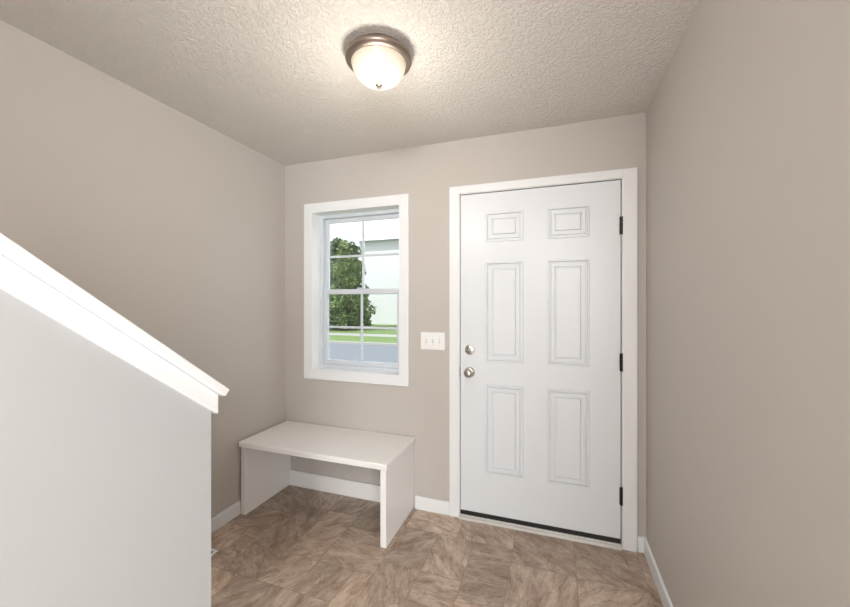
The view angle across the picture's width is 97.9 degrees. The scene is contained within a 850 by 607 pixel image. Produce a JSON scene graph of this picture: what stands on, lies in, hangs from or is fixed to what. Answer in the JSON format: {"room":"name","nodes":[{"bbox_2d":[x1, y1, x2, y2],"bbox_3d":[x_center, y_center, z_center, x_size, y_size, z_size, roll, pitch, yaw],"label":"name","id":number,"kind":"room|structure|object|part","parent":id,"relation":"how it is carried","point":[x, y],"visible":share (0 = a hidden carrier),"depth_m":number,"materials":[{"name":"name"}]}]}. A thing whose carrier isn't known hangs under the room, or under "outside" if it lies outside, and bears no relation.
{"room":"entryway","nodes":[
{"label":"entryway","id":0,"kind":"room"},
{"bbox_2d":[0,288,208,409],"bbox_3d":[-0.900,-0.378,0.242,0.120,1.336,1.638,0,0,19],"label":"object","id":1,"kind":"object","parent":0,"point":[0,288],"depth_m":0.74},
{"bbox_2d":[0,289,210,606],"bbox_3d":[-1.410,0.160,-1.230,0.120,2.430,4.753,0,0,19],"label":"wall","id":2,"kind":"structure","parent":0,"point":[105,466],"depth_m":0.74,"materials":[{"name":"paint"}]},
{"bbox_2d":[0,254,217,413],"bbox_3d":[-0.836,-0.373,0.226,0.013,1.344,1.650,0,0,19],"label":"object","id":3,"kind":"object","parent":2,"relation":"attached to","point":[14,279],"visible":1,"depth_m":0.73,"materials":[{"name":"white wood"}]},
{"bbox_2d":[0,233,228,395],"bbox_3d":[-0.893,-0.408,0.263,0.176,1.319,1.662,0,0,19],"label":"cap board","id":4,"kind":"object","parent":2,"relation":"attached to","point":[9,249],"visible":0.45,"depth_m":0.73,"materials":[{"name":"white wood"}]},
{"bbox_2d":[0,20,284,517],"bbox_3d":[-2.178,-1.125,-0.129,0.150,5.000,6.330,0,0,19],"label":"wall","id":5,"kind":"structure","parent":0,"point":[173,223],"depth_m":1.91,"materials":[{"name":"beige paint"}]},
{"bbox_2d":[211,501,240,533],"bbox_3d":[-1.392,1.331,1.891,0.014,0.088,1.117,0,0,19],"label":"baseboard","id":6,"kind":"structure","parent":5,"relation":"attached to","point":[234,510],"depth_m":2.30,"materials":[{"name":"white wood"}]},
{"bbox_2d":[0,0,700,165],"bbox_3d":[0.960,-1.155,-1.137,6.741,0.200,6.480,0,0,19],"label":"ceiling","id":7,"kind":"structure","parent":0,"point":[273,77],"depth_m":1.61,"materials":[{"name":"white paint"}]},
{"bbox_2d":[345,33,411,89],"bbox_3d":[-0.193,-0.976,1.551,0.278,0.159,0.278,0,0,19],"label":"ceiling light","id":8,"kind":"object","parent":7,"relation":"attached to","point":[379,61],"depth_m":1.48,"materials":[{"name":"white glass"}]},
{"bbox_2d":[211,485,662,606],"bbox_3d":[0.936,1.435,-1.208,6.741,0.120,6.630,0,0,19],"label":"floor","id":9,"kind":"structure","parent":0,"point":[300,547],"depth_m":1.94,"materials":[{"name":"tile"}]},
{"bbox_2d":[211,548,217,555],"bbox_3d":[-1.248,1.372,1.924,0.107,0.006,0.310,0,0,19],"label":"floor vent","id":10,"kind":"object","parent":9,"relation":"in","point":[213,551],"visible":0.03,"depth_m":2.04,"materials":[{"name":"plastic"}]},
{"bbox_2d":[239,421,415,547],"bbox_3d":[-0.634,1.134,2.439,1.055,0.480,0.462,0,0,19],"label":"bench","id":11,"kind":"object","parent":9,"relation":"on","point":[266,470],"visible":1,"depth_m":2.42,"materials":[{"name":"white wood"}]},
{"bbox_3d":[-1.110,1.152,2.615,0.036,0.444,0.440,0,0,19],"label":"panel","id":12,"kind":"part","parent":11,"relation":"part of","materials":[{"name":"white wood"}]},
{"bbox_3d":[-0.634,0.912,2.439,1.055,0.036,0.462,0,0,19],"label":"seat","id":13,"kind":"part","parent":11,"relation":"part of","materials":[{"name":"white wood"}]},
{"bbox_3d":[-0.568,1.317,2.651,0.966,0.114,0.018,0,0,19],"label":"rail","id":14,"kind":"part","parent":11,"relation":"part of","materials":[{"name":"white wood"}]},
{"bbox_3d":[-0.164,1.152,2.287,0.036,0.444,0.440,0,0,19],"label":"panel","id":15,"kind":"part","parent":11,"relation":"part of","materials":[{"name":"white wood"}]},
{"bbox_2d":[459,513,621,550],"bbox_3d":[0.686,1.363,2.292,0.931,0.023,0.180,0,0,19],"label":"threshold","id":16,"kind":"object","parent":9,"relation":"on","point":[575,538],"visible":0.49,"depth_m":2.20,"materials":[{"name":"metal"}]},
{"bbox_2d":[461,509,620,543],"bbox_3d":[0.671,1.339,2.251,0.920,0.025,0.043,0,0,19],"label":"door sweep","id":17,"kind":"object","parent":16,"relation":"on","point":[504,519],"depth_m":2.21,"materials":[{"name":"black rubber"}]},
{"bbox_2d":[285,113,645,550],"bbox_3d":[0.099,0.160,2.511,2.726,2.430,0.150,0,0,19],"label":"wall","id":18,"kind":"structure","parent":0,"point":[420,409],"depth_m":2.46,"materials":[{"name":"beige paint"}]},
{"bbox_2d":[311,203,400,376],"bbox_3d":[-0.479,-0.091,2.709,0.723,1.184,0.173,0,0,19],"label":"window","id":19,"kind":"structure","parent":18,"relation":"in","point":[324,218],"depth_m":2.76,"materials":[{"name":"plastic"}]},
{"bbox_3d":[-0.468,0.178,2.742,0.649,0.571,0.024,0,0,19],"label":"sash","id":20,"kind":"part","parent":19,"relation":"part of","materials":[{"name":"glass"}]},
{"bbox_3d":[-0.460,-0.357,2.765,0.649,0.577,0.020,0,0,19],"label":"sash","id":21,"kind":"part","parent":19,"relation":"part of","materials":[{"name":"glass"}]},
{"bbox_2d":[328,294,396,360],"bbox_3d":[-0.468,0.178,2.742,0.589,0.501,0.008,0,0,19],"label":"grille","id":22,"kind":"object","parent":19,"relation":"attached to","point":[361,327],"visible":1,"depth_m":2.74,"materials":[{"name":"plastic"}]},
{"bbox_2d":[329,221,398,287],"bbox_3d":[-0.461,-0.357,2.764,0.589,0.519,0.008,0,0,19],"label":"grille","id":23,"kind":"object","parent":19,"relation":"attached to","point":[363,255],"visible":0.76,"depth_m":2.76,"materials":[{"name":"plastic"}]},
{"bbox_2d":[304,194,408,385],"bbox_3d":[-0.506,-0.091,2.632,0.839,1.300,0.016,0,0,19],"label":"window frame","id":24,"kind":"structure","parent":18,"relation":"attached to","point":[403,199],"depth_m":2.61,"materials":[{"name":"white wood"}]},
{"bbox_2d":[421,332,444,349],"bbox_3d":[0.049,0.248,2.439,0.166,0.116,0.018,0,0,19],"label":"light switch","id":25,"kind":"object","parent":18,"relation":"attached to","point":[429,340],"visible":1,"depth_m":2.44,"materials":[{"name":"plastic"}]},
{"bbox_2d":[415,495,646,552],"bbox_3d":[0.577,1.331,2.259,1.358,0.088,0.014,0,0,19],"label":"baseboard","id":26,"kind":"structure","parent":18,"relation":"attached to","point":[421,503],"depth_m":2.43,"materials":[{"name":"white wood"}]},
{"bbox_2d":[461,180,620,538],"bbox_3d":[0.672,0.315,2.252,0.922,2.020,0.048,0,0,19],"label":"door","id":27,"kind":"structure","parent":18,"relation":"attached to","point":[541,267],"depth_m":2.22,"materials":[{"name":"white wood"}]},
{"bbox_2d":[464,367,474,377],"bbox_3d":[0.275,0.438,2.332,0.066,0.066,0.070,0,0,19],"label":"handle","id":28,"kind":"object","parent":27,"relation":"attached to","point":[469,372],"visible":1,"depth_m":2.31,"materials":[{"name":"silver metal"}]},
{"bbox_2d":[465,345,474,354],"bbox_3d":[0.283,0.295,2.354,0.062,0.062,0.022,0,0,19],"label":"deadbolt","id":29,"kind":"object","parent":27,"relation":"attached to","point":[471,347],"visible":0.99,"depth_m":2.35,"materials":[{"name":"silver metal"}]},
{"bbox_2d":[449,167,636,551],"bbox_3d":[0.692,0.311,2.296,1.075,2.128,0.167,0,0,19],"label":"door frame","id":30,"kind":"structure","parent":18,"relation":"attached to","point":[629,175],"depth_m":2.08,"materials":[{"name":"white wood"}]},
{"bbox_2d":[619,487,622,505],"bbox_3d":[1.100,1.080,2.071,0.020,0.100,0.014,0,0,19],"label":"hinge","id":31,"kind":"object","parent":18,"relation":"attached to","point":[620,488],"visible":1,"depth_m":2.07,"materials":[{"name":"brown metal"}]},
{"bbox_2d":[619,216,622,234],"bbox_3d":[1.100,-0.437,2.071,0.020,0.100,0.014,0,0,19],"label":"hinge","id":32,"kind":"object","parent":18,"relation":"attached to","point":[620,217],"visible":1,"depth_m":2.07,"materials":[{"name":"brown metal"}]},
{"bbox_2d":[619,353,622,371],"bbox_3d":[1.100,0.330,2.071,0.020,0.100,0.014,0,0,19],"label":"hinge","id":33,"kind":"object","parent":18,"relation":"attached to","point":[620,354],"visible":1,"depth_m":2.07,"materials":[{"name":"brown metal"}]},
{"bbox_2d":[646,0,849,606],"bbox_3d":[0.878,0.160,0.823,0.150,2.430,2.530,0,0,19],"label":"wall","id":34,"kind":"structure","parent":0,"point":[748,119],"depth_m":0.97,"materials":[{"name":"beige paint"}]},
{"bbox_2d":[644,538,673,606],"bbox_3d":[0.798,1.331,0.843,0.014,0.088,2.516,0,0,19],"label":"baseboard","id":35,"kind":"structure","parent":34,"relation":"attached to","point":[666,601],"depth_m":1.78,"materials":[{"name":"white wood"}]},
{"label":"outside","id":36,"kind":"structure","parent":0,"visible":0},
{"bbox_2d":[329,324,396,334],"bbox_3d":[8.368,1.795,54.725,120.000,0.100,71.100,0,0,19],"label":"lawn","id":37,"kind":"structure","parent":36,"point":[333,330],"depth_m":23.91,"materials":[{"name":"green plant"}]},
{"bbox_2d":[329,237,370,329],"bbox_3d":[-5.263,-1.341,24.367,3.165,6.168,3.226,0,0,-41],"label":"street tree","id":38,"kind":"object","parent":37,"relation":"on","point":[345,272],"visible":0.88,"depth_m":23.67,"materials":[{"name":"green plant"}]},
{"bbox_2d":[344,283,375,326],"bbox_3d":[-4.716,-0.031,25.588,2.254,3.549,2.979,0,0,19],"label":"street tree","id":39,"kind":"object","parent":37,"relation":"on","point":[366,317],"visible":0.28,"depth_m":25.14,"materials":[{"name":"green plant"}]},
{"bbox_2d":[361,239,398,324],"bbox_3d":[2.319,-1.891,33.590,13.600,7.268,9.000,0,0,19],"label":"wall","id":40,"kind":"structure","parent":37,"relation":"on","point":[382,271],"depth_m":30.83,"materials":[{"name":"white"}]},
{"bbox_2d":[356,225,398,237],"bbox_3d":[2.319,-6.475,33.590,14.400,2.100,10.000,0,0,19],"label":"roof","id":41,"kind":"structure","parent":40,"relation":"on","point":[388,230],"depth_m":32.64,"materials":[{"name":"white"}]},
{"bbox_2d":[352,235,398,240],"bbox_3d":[0.675,-5.350,28.842,14.400,0.250,0.050,0,0,19],"label":"fascia","id":42,"kind":"object","parent":41,"relation":"attached to","point":[383,237],"visible":0.21,"depth_m":30.40,"materials":[{"name":"white wood"}]},
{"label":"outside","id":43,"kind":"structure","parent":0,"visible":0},
{"bbox_2d":[329,335,396,342],"bbox_3d":[-4.132,1.795,18.628,120.000,0.100,2.700,0,0,19],"label":"lawn strip","id":44,"kind":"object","parent":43,"point":[331,337],"visible":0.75,"depth_m":17.93,"materials":[{"name":"green plant"}]},
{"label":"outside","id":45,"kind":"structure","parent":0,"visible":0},
{"bbox_2d":[329,333,396,336],"bbox_3d":[-3.478,1.785,20.517,120.000,0.100,1.300,0,0,19],"label":"sidewalk","id":46,"kind":"structure","parent":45,"point":[343,334],"depth_m":20.71,"materials":[{"name":"concrete"}]},
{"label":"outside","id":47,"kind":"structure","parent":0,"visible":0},
{"bbox_2d":[329,343,396,362],"bbox_3d":[-5.997,1.875,13.241,120.000,0.100,8.100,0,0,19],"label":"street","id":48,"kind":"structure","parent":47,"point":[372,353],"depth_m":13.78,"materials":[{"name":"grey asphalt"}]},
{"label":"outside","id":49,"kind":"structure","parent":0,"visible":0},
{"bbox_2d":[329,341,396,345],"bbox_3d":[-4.623,1.785,17.210,120.000,0.100,0.300,0,0,19],"label":"curb","id":50,"kind":"object","parent":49,"point":[334,342],"depth_m":16.46,"materials":[{"name":"concrete"}]}
]}

